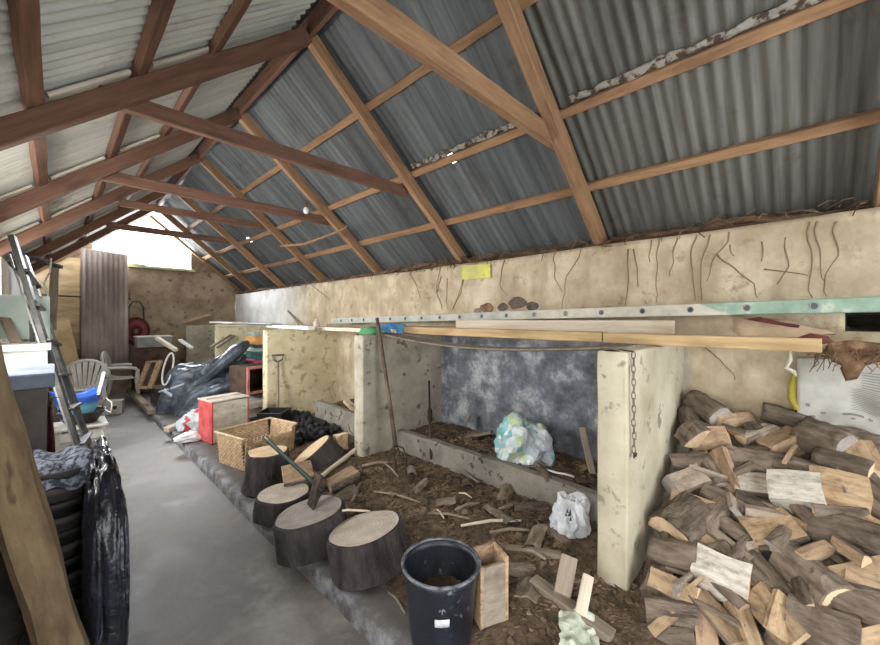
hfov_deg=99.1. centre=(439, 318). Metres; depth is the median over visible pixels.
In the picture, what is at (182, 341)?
loose timber
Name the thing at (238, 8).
batten
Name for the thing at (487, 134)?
lining
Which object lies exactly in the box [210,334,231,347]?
stick
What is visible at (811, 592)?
firewood splinter
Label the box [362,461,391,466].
stick
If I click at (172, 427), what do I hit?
loose timber
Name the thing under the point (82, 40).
ceiling
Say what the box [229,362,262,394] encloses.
crate
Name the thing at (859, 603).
log
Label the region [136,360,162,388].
tray
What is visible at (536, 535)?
bark slab
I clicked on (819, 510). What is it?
firewood splinter
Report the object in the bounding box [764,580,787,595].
log
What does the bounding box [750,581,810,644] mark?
log
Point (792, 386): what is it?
strap
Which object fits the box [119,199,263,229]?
tie
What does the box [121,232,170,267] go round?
window
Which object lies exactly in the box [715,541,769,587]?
log
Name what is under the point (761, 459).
log
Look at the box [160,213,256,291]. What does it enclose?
rafter
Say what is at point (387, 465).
stick
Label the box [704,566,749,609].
firewood splinter
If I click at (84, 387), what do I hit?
plastic chair
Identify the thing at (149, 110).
tie
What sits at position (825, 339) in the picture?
cloth
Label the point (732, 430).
firewood splinter
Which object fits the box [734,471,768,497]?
log
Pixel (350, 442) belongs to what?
log
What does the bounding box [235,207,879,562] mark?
wall
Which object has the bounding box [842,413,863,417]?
print
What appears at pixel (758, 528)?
log
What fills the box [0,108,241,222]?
rafter
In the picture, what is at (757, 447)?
firewood splinter
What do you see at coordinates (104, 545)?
wrapped bundle
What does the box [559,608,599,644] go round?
paper
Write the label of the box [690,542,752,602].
log
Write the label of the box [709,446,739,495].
log
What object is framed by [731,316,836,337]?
cardboard piece
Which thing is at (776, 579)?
log
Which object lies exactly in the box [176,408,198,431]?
plastic bag
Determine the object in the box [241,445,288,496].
stump
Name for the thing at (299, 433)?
lump
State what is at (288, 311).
stick
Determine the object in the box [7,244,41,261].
batten
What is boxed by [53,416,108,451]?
plastic stool
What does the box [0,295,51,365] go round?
sink
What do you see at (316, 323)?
bottle
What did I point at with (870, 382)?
print
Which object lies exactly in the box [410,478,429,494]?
bark slab
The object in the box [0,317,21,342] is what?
plank
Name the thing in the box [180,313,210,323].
loose timber
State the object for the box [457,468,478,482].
stick
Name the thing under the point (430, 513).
stick
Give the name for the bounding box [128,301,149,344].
coil
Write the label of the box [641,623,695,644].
log
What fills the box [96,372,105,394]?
rod
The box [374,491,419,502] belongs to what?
stick
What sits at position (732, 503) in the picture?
firewood splinter
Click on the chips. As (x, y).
(525, 601)
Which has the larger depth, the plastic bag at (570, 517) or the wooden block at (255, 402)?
the wooden block at (255, 402)
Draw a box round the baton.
[321,448,355,476]
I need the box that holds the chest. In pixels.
[134,335,172,347]
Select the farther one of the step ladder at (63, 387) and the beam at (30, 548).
the step ladder at (63, 387)
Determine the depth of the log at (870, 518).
1.64 m
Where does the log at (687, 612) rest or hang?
on the log at (674, 635)
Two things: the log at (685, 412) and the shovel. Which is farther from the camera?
the shovel
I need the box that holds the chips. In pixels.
[289,422,646,644]
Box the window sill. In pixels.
[128,263,194,271]
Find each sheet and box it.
[27,297,79,348]
[34,257,79,295]
[81,248,128,366]
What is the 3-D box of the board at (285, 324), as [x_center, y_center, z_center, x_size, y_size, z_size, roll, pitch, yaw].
[-3.505,0.130,7.065,1.329,0.034,0.163,0,0,-7]
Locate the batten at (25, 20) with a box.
[7,0,51,256]
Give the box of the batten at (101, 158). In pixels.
[49,156,104,179]
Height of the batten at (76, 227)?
0.282 m
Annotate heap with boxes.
[154,354,260,416]
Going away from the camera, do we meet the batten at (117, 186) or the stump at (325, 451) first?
the stump at (325, 451)
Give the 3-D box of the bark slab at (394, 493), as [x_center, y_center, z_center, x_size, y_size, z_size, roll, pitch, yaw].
[-0.367,1.336,2.862,0.059,0.058,0.141,0,0,-35]
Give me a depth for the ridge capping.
3.56 m
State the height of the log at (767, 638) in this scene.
0.156 m
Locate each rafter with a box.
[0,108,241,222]
[0,153,201,256]
[7,192,166,268]
[20,210,150,278]
[34,215,146,272]
[148,215,242,291]
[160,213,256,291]
[178,196,285,287]
[200,156,327,282]
[239,112,382,274]
[308,35,467,263]
[493,0,607,244]
[873,145,879,207]
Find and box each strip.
[381,332,645,350]
[547,469,573,477]
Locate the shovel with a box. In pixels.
[271,354,283,406]
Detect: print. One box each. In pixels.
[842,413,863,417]
[851,389,879,416]
[862,373,879,391]
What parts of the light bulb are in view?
glass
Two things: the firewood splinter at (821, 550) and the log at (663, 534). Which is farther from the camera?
the log at (663, 534)
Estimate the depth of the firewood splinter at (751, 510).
1.83 m
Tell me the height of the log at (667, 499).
0.204 m
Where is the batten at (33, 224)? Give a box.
[0,222,38,240]
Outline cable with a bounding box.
[43,258,51,295]
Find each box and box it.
[0,364,54,643]
[197,392,249,443]
[244,336,262,344]
[245,332,262,335]
[246,351,262,359]
[246,358,262,362]
[247,347,262,351]
[250,344,262,347]
[472,542,507,629]
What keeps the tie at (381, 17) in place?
attached to the rafter at (511, 15)
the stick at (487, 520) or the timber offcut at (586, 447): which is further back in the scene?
the timber offcut at (586, 447)
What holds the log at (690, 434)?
on the log
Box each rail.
[9,251,62,268]
[41,294,130,299]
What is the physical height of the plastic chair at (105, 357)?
0.946 m
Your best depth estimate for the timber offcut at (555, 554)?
2.14 m
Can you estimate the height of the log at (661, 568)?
0.236 m
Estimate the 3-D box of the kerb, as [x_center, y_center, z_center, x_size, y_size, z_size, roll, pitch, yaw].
[-1.339,1.522,4.429,12.900,0.168,2.424,0,0,44]
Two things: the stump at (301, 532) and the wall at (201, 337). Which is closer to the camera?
the stump at (301, 532)
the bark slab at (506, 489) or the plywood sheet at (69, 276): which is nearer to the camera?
the bark slab at (506, 489)
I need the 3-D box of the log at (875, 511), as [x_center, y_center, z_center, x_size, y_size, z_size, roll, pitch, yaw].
[1.978,0.857,1.700,0.075,0.099,0.207,0,0,-10]
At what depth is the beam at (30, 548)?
1.36 m
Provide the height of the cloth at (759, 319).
0.062 m
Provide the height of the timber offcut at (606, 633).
0.061 m
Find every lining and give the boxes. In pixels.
[410,112,537,168]
[568,0,821,102]
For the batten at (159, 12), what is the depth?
2.00 m
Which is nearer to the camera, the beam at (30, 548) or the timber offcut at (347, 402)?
the beam at (30, 548)
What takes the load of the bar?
on the wall at (494, 471)
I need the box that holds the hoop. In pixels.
[161,352,174,385]
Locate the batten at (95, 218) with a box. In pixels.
[93,207,117,220]
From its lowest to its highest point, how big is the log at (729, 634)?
0.106 m
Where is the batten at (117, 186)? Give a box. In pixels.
[103,185,122,193]
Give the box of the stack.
[14,467,84,644]
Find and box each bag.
[50,386,102,422]
[173,431,200,442]
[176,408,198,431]
[358,326,384,333]
[380,323,407,333]
[494,412,554,467]
[549,491,590,538]
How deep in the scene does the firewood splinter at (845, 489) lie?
1.76 m
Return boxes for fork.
[375,318,406,467]
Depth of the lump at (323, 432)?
4.37 m
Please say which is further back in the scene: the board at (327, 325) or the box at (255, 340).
the box at (255, 340)
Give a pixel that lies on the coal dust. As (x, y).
(315, 419)
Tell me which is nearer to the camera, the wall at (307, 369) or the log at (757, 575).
the log at (757, 575)
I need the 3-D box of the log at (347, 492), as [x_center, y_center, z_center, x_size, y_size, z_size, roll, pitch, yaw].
[-0.749,1.364,2.898,0.223,0.128,0.144,0,0,-29]
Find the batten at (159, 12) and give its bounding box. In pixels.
[79,0,175,239]
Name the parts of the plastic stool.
leg, leg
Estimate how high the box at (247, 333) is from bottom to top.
0.056 m
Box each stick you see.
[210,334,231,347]
[216,335,234,348]
[287,310,299,325]
[342,509,369,511]
[351,482,361,500]
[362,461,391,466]
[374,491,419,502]
[385,463,398,476]
[387,591,405,613]
[428,512,469,519]
[454,502,479,510]
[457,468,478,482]
[461,519,520,526]
[490,527,529,533]
[499,502,517,509]
[522,548,546,560]
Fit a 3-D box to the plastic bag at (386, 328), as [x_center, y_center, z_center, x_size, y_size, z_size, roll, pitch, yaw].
[-0.504,0.108,4.001,0.149,0.123,0.434,0,0,44]
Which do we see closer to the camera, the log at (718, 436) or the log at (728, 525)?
the log at (728, 525)
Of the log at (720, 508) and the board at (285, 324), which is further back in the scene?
the board at (285, 324)
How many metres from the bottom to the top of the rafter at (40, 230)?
1.694 m
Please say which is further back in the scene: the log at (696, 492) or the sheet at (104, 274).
the sheet at (104, 274)
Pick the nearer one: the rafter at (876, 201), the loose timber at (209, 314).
the rafter at (876, 201)
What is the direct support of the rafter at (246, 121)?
on the wall plate
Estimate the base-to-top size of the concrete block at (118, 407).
0.210 m
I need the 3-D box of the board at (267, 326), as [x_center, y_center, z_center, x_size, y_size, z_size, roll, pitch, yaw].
[-2.229,0.124,5.486,0.094,0.056,1.756,0,0,-41]
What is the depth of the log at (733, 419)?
2.36 m
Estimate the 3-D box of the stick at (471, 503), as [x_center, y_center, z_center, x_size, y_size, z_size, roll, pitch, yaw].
[0.191,1.319,2.648,0.215,0.029,0.032,0,0,-30]
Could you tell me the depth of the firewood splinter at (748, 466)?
2.04 m
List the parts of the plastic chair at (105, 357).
leg, frame, leg, seat, armrest, armrest, leg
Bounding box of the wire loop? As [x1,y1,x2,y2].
[102,397,112,412]
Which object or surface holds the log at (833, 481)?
on the log
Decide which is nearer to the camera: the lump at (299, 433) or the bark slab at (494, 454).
the bark slab at (494, 454)
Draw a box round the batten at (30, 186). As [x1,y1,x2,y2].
[0,184,32,200]
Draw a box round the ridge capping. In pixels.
[149,0,343,205]
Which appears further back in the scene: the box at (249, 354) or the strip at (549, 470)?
the box at (249, 354)
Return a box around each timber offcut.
[343,399,353,410]
[458,430,492,438]
[463,413,470,426]
[505,544,560,559]
[529,574,615,642]
[535,518,569,543]
[553,553,577,599]
[575,573,593,616]
[579,427,595,475]
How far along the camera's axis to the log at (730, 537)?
1.87 m
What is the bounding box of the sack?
[797,358,879,434]
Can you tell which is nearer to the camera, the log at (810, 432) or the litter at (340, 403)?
the log at (810, 432)
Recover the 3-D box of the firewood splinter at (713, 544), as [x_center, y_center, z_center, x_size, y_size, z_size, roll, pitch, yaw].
[1.319,1.107,1.817,0.124,0.085,0.045,0,0,16]
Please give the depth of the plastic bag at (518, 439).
3.06 m
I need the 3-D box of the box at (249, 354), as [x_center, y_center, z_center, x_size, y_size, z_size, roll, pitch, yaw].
[-3.037,0.620,6.537,0.486,0.126,0.526,0,0,44]
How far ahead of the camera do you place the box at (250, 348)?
6.27 m
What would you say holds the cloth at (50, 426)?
hanging from the box at (30, 384)
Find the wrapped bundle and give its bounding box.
[79,435,129,644]
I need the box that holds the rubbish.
[423,575,460,586]
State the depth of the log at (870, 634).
1.37 m
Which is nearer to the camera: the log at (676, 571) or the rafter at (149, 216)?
the log at (676, 571)
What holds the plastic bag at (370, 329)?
on the wall at (410, 365)
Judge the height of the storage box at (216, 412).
0.500 m
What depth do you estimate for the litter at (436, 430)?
3.51 m
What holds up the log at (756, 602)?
on the log at (797, 634)
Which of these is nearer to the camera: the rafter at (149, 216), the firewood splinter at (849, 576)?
the firewood splinter at (849, 576)
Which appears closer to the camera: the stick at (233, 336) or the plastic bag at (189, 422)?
the plastic bag at (189, 422)
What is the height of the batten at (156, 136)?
0.248 m
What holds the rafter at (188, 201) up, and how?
on the wall plate
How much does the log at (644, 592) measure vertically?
0.252 m
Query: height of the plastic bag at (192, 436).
0.108 m
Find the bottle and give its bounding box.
[313,319,319,325]
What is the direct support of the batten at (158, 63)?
attached to the roof beam at (20, 127)
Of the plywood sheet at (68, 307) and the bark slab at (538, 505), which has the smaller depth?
the bark slab at (538, 505)
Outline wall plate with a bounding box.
[240,205,873,293]
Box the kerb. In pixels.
[126,387,771,644]
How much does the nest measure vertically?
0.223 m
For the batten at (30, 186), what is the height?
0.280 m
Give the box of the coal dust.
[268,415,342,444]
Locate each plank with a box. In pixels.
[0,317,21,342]
[403,327,607,341]
[603,333,821,352]
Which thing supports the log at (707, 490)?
on the log at (720, 508)
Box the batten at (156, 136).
[119,134,159,151]
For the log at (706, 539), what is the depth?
1.84 m
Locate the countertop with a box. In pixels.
[1,341,51,351]
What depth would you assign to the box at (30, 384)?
1.84 m
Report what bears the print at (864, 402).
attached to the sack
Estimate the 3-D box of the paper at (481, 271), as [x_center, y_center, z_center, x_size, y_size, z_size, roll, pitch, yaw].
[0.380,-0.500,3.996,0.381,0.166,0.014,0,0,44]
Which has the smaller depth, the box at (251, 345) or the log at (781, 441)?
the log at (781, 441)
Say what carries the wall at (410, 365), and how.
on the kerb
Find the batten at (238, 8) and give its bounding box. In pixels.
[113,0,251,222]
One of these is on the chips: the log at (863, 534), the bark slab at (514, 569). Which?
the bark slab at (514, 569)
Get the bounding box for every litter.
[333,399,353,408]
[410,422,597,490]
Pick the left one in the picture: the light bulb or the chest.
the chest
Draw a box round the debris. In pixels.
[236,197,879,294]
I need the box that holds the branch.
[280,225,347,246]
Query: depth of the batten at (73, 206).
4.15 m
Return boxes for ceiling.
[0,0,314,263]
[152,0,879,291]
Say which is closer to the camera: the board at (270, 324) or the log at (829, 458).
the log at (829, 458)
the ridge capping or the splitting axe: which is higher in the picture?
the ridge capping
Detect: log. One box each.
[281,460,313,486]
[326,466,359,493]
[333,432,347,448]
[334,484,358,500]
[341,439,353,455]
[638,564,673,597]
[641,557,678,604]
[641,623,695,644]
[644,595,699,634]
[647,490,709,542]
[647,534,696,572]
[647,567,701,603]
[654,495,670,531]
[660,531,677,539]
[661,462,712,494]
[665,566,686,575]
[669,450,710,470]
[670,488,715,503]
[674,420,712,448]
[678,405,701,425]
[682,390,733,425]
[688,590,743,644]
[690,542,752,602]
[691,487,701,495]
[692,426,731,451]
[695,607,718,644]
[697,534,716,550]
[699,484,746,520]
[701,455,729,487]
[705,495,732,530]
[708,523,753,560]
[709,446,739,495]
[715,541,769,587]
[716,411,755,427]
[719,515,760,552]
[722,600,763,644]
[726,445,771,471]
[726,517,761,554]
[733,423,780,445]
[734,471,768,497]
[735,491,789,513]
[738,506,810,551]
[742,420,768,443]
[748,590,765,614]
[749,550,794,594]
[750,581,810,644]
[755,425,805,456]
[760,402,806,426]
[762,501,807,533]
[762,629,806,644]
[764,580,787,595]
[766,469,826,513]
[768,543,860,605]
[771,450,819,470]
[784,592,861,644]
[789,416,858,455]
[789,504,816,534]
[800,454,810,459]
[807,513,879,558]
[809,465,872,513]
[810,446,874,476]
[822,558,836,564]
[826,555,879,582]
[831,589,879,624]
[838,425,879,445]
[843,440,879,477]
[848,582,879,598]
[860,515,879,523]
[861,623,879,644]
[869,472,879,500]
[871,498,879,518]
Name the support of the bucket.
on the kerb
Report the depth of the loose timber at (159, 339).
6.41 m
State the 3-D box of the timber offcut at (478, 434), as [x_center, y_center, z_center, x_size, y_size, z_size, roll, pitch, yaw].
[0.297,1.189,3.794,0.485,0.176,0.052,0,0,26]
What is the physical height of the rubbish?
0.101 m
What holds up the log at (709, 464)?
on the log at (707, 490)
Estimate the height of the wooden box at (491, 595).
0.300 m
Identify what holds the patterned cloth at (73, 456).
on the stack
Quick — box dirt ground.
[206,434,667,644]
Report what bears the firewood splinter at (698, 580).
on the log at (658, 580)
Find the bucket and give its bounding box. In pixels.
[401,537,480,644]
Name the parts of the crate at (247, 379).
board, post, rail, rail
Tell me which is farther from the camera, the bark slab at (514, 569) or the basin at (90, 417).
the basin at (90, 417)
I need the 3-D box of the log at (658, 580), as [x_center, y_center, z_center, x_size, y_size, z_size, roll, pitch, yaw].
[1.089,1.242,1.744,0.141,0.105,0.206,0,0,-44]
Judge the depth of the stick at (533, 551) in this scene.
2.10 m
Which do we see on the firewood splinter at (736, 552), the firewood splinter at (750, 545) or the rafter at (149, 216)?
the firewood splinter at (750, 545)
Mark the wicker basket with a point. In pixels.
(234, 442)
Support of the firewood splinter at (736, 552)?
on the log at (757, 575)
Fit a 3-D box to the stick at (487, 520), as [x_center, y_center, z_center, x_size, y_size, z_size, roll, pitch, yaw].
[0.330,1.316,2.428,0.403,0.026,0.033,0,0,-10]
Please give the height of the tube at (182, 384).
0.155 m
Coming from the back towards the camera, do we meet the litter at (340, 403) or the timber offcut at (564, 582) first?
the litter at (340, 403)
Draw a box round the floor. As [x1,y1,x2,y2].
[0,393,368,644]
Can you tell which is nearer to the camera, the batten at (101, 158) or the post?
the batten at (101, 158)
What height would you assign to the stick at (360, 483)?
0.044 m
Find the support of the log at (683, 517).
on the log
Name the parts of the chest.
lid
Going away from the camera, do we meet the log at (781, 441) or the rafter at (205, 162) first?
the log at (781, 441)
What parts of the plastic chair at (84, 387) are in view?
leg, seat, frame, leg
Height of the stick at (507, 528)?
0.028 m
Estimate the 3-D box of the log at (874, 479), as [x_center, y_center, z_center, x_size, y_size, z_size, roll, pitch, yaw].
[2.043,0.804,1.738,0.123,0.146,0.210,0,0,5]
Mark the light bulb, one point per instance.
(305, 210)
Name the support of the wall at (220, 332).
on the kerb
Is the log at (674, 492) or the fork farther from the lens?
the fork
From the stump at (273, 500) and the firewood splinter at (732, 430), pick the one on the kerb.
the stump at (273, 500)
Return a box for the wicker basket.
[214,417,297,470]
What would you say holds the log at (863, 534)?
on the log
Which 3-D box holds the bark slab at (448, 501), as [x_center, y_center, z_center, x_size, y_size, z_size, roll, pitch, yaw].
[0.042,1.319,2.710,0.167,0.073,0.093,0,0,16]
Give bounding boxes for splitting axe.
[263,436,326,509]
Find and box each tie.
[98,85,407,196]
[99,172,330,225]
[106,222,226,243]
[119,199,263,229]
[326,0,554,151]
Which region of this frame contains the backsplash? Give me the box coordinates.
[0,295,49,339]
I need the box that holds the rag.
[784,351,796,375]
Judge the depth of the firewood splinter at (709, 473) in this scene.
2.09 m
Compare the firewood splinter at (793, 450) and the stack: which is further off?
the firewood splinter at (793, 450)
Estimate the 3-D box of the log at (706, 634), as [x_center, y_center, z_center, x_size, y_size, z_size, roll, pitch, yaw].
[1.100,1.319,1.545,0.080,0.144,0.202,0,0,31]
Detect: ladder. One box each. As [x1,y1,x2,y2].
[7,234,92,447]
[331,296,879,322]
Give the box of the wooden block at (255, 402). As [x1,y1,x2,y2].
[249,394,262,417]
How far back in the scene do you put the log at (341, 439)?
3.73 m
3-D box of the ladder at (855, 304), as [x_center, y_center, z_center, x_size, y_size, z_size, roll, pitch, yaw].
[0.557,-0.023,3.617,5.751,0.193,0.299,0,0,44]
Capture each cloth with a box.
[32,444,91,490]
[47,391,59,452]
[747,317,799,327]
[797,333,833,343]
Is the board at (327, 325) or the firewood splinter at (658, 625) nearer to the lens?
the firewood splinter at (658, 625)
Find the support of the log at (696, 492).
on the log at (667, 499)
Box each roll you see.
[194,340,249,387]
[196,381,230,400]
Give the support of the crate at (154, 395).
on the kerb
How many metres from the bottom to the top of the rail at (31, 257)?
0.172 m
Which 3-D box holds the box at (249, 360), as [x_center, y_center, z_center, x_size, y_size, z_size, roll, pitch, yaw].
[-3.057,0.713,6.541,0.490,0.051,0.530,0,0,44]
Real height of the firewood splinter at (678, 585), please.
0.112 m
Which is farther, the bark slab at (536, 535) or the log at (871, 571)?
the bark slab at (536, 535)
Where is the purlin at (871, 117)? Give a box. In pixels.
[224,108,879,277]
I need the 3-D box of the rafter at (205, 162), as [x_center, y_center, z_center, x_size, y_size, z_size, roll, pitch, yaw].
[-2.598,-1.381,5.818,0.066,1.693,1.982,0,0,44]
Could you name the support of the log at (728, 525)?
on the log
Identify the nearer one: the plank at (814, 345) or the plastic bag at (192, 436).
the plank at (814, 345)
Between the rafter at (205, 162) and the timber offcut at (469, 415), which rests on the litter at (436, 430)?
the timber offcut at (469, 415)
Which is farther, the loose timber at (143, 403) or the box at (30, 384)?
the loose timber at (143, 403)
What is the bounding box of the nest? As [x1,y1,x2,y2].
[806,340,879,380]
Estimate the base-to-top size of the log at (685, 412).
0.191 m
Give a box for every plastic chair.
[52,359,109,421]
[100,351,139,399]
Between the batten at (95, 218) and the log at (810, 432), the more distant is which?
the batten at (95, 218)
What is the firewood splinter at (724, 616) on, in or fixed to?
on the log at (729, 634)
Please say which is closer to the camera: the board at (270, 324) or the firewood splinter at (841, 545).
the firewood splinter at (841, 545)
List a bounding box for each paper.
[462,264,489,279]
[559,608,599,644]
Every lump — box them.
[294,437,302,444]
[296,431,303,436]
[302,433,310,440]
[320,430,325,436]
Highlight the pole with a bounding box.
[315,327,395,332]
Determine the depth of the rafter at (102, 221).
5.51 m
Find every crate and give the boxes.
[132,347,173,392]
[150,385,161,405]
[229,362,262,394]
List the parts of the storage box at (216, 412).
lid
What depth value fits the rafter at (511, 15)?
2.49 m
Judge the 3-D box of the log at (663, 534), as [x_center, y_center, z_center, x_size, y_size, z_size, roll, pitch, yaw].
[1.194,1.109,1.942,0.095,0.141,0.201,0,0,24]
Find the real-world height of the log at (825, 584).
0.155 m
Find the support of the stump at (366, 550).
on the kerb
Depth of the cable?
5.19 m
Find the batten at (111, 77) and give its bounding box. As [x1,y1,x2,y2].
[46,69,131,98]
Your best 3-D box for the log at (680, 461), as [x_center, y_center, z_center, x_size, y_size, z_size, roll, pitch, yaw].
[1.504,0.848,2.253,0.208,0.130,0.095,0,0,22]
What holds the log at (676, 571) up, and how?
on the log at (672, 553)
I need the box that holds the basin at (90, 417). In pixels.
[56,406,106,424]
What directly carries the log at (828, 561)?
on the log
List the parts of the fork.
handle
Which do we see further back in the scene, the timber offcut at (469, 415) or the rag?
the timber offcut at (469, 415)
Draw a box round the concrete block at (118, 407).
[97,398,124,415]
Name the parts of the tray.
rail, rail, board, rail, rail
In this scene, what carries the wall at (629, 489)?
on the kerb
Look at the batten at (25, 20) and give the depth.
1.57 m
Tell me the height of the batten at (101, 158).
0.280 m
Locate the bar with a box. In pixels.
[427,380,432,458]
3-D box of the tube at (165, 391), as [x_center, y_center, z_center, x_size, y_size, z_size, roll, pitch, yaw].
[-4.036,1.254,5.720,0.379,0.375,0.057,0,0,0]
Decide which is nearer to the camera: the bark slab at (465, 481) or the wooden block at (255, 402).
the bark slab at (465, 481)
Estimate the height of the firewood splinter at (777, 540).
0.093 m
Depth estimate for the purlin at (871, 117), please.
2.52 m
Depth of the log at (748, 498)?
1.92 m
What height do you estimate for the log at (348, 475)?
0.150 m
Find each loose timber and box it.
[129,390,155,414]
[155,337,177,351]
[163,423,176,432]
[178,339,193,348]
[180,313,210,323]
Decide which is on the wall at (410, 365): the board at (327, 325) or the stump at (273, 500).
the board at (327, 325)
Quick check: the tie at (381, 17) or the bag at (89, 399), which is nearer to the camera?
the tie at (381, 17)
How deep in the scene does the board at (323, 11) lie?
3.46 m
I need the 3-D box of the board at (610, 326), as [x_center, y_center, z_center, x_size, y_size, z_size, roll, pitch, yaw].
[0.830,0.089,3.037,1.850,0.155,0.040,0,0,44]
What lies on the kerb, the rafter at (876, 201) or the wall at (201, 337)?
the wall at (201, 337)
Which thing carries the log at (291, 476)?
on the stump at (273, 500)
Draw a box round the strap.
[787,372,800,409]
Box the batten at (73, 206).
[51,197,91,217]
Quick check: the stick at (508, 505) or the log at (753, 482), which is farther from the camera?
the stick at (508, 505)
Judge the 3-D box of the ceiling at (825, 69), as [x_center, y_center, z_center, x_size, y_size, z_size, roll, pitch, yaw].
[-1.105,-1.396,4.562,12.950,1.733,2.051,0,0,44]
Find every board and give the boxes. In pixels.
[54,320,82,393]
[144,0,337,218]
[209,322,241,323]
[214,324,290,325]
[242,323,281,325]
[266,325,314,329]
[326,324,455,327]
[456,320,674,333]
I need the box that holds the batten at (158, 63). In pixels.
[151,47,208,68]
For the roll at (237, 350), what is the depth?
5.79 m
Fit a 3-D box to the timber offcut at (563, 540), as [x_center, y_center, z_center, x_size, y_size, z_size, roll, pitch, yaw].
[0.707,1.350,2.385,0.061,0.040,0.308,0,0,-17]
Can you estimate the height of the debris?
0.224 m
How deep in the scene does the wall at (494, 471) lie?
3.17 m
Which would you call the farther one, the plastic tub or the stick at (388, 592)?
the plastic tub
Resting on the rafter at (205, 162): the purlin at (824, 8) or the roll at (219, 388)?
the purlin at (824, 8)
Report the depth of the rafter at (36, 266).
6.59 m
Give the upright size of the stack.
0.866 m
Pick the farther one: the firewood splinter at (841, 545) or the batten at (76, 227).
the batten at (76, 227)
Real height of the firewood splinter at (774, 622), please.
0.140 m
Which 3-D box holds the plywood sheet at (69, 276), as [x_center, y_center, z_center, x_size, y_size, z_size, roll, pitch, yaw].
[-7.253,-0.805,7.057,0.030,0.730,0.687,0,0,44]
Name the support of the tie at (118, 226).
attached to the rafter at (102, 221)
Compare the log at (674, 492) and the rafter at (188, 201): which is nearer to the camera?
the log at (674, 492)
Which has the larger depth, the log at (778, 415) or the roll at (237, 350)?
the roll at (237, 350)
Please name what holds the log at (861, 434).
on the log
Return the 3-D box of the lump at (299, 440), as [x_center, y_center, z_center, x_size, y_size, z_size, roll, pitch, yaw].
[-1.569,1.367,4.162,0.091,0.096,0.088,0,0,-6]
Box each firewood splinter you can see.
[647,611,678,637]
[672,571,693,599]
[686,575,704,590]
[689,464,727,480]
[694,598,745,627]
[704,539,725,547]
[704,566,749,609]
[722,423,745,435]
[726,492,744,517]
[727,535,750,559]
[733,461,756,475]
[743,445,769,450]
[744,504,783,516]
[746,540,756,550]
[763,524,792,553]
[763,589,788,642]
[782,444,797,463]
[789,576,814,605]
[794,539,834,560]
[806,585,837,609]
[811,503,870,517]
[830,534,872,567]
[836,467,852,493]
[844,568,879,588]
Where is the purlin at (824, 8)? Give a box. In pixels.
[202,0,867,259]
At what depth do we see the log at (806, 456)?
2.07 m
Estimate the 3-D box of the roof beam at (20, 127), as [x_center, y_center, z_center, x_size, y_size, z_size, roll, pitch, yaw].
[-1.701,-1.381,2.223,0.076,1.695,1.981,0,0,44]
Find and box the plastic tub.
[256,407,291,424]
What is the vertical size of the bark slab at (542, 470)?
0.092 m
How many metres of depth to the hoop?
6.01 m
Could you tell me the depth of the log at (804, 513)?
1.78 m
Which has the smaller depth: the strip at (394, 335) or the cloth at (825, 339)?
the cloth at (825, 339)
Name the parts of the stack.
pot, pot, pot, pot, pot, pot, pot, pot, pot, pot, pot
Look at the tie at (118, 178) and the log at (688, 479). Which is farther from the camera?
the tie at (118, 178)
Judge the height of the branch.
0.151 m
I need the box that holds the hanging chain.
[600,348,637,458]
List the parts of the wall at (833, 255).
creeper stem, creeper stem, creeper stem, creeper stem, creeper stem, creeper stem, creeper stem, creeper stem, creeper stem, creeper stem, creeper stem, creeper stem, creeper stem, creeper stem, creeper stem, creeper stem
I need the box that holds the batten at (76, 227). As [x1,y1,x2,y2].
[52,224,83,239]
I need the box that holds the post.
[49,266,58,329]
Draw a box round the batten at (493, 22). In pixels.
[173,0,538,238]
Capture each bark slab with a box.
[386,490,397,497]
[407,465,416,474]
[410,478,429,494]
[435,496,457,506]
[461,478,474,486]
[478,452,496,463]
[482,504,518,524]
[496,483,513,501]
[508,562,535,576]
[510,501,548,511]
[513,576,538,602]
[524,524,547,547]
[535,462,552,481]
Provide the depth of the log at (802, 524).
1.75 m
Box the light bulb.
[303,203,308,213]
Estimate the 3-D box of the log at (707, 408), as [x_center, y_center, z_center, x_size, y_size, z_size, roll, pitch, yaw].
[1.770,0.605,2.493,0.186,0.229,0.255,0,0,-7]
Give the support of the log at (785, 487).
on the log
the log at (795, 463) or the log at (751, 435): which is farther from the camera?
the log at (751, 435)
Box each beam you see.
[0,26,312,150]
[0,339,89,644]
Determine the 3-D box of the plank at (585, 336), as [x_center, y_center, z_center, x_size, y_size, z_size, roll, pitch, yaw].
[0.360,0.124,3.289,0.105,0.073,2.168,0,0,-43]
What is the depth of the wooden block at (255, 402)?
5.49 m
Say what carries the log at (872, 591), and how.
on the log
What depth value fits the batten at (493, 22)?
3.01 m
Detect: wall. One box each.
[0,256,23,341]
[24,244,238,399]
[186,325,237,363]
[215,326,276,357]
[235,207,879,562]
[263,329,336,413]
[315,400,597,523]
[354,333,441,456]
[597,344,683,590]
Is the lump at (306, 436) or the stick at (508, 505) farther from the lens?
the lump at (306, 436)
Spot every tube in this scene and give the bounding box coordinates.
[158,383,183,392]
[162,388,171,396]
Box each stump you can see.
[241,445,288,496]
[253,483,310,526]
[273,495,346,567]
[294,435,343,470]
[326,511,407,591]
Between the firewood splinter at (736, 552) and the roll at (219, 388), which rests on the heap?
the roll at (219, 388)

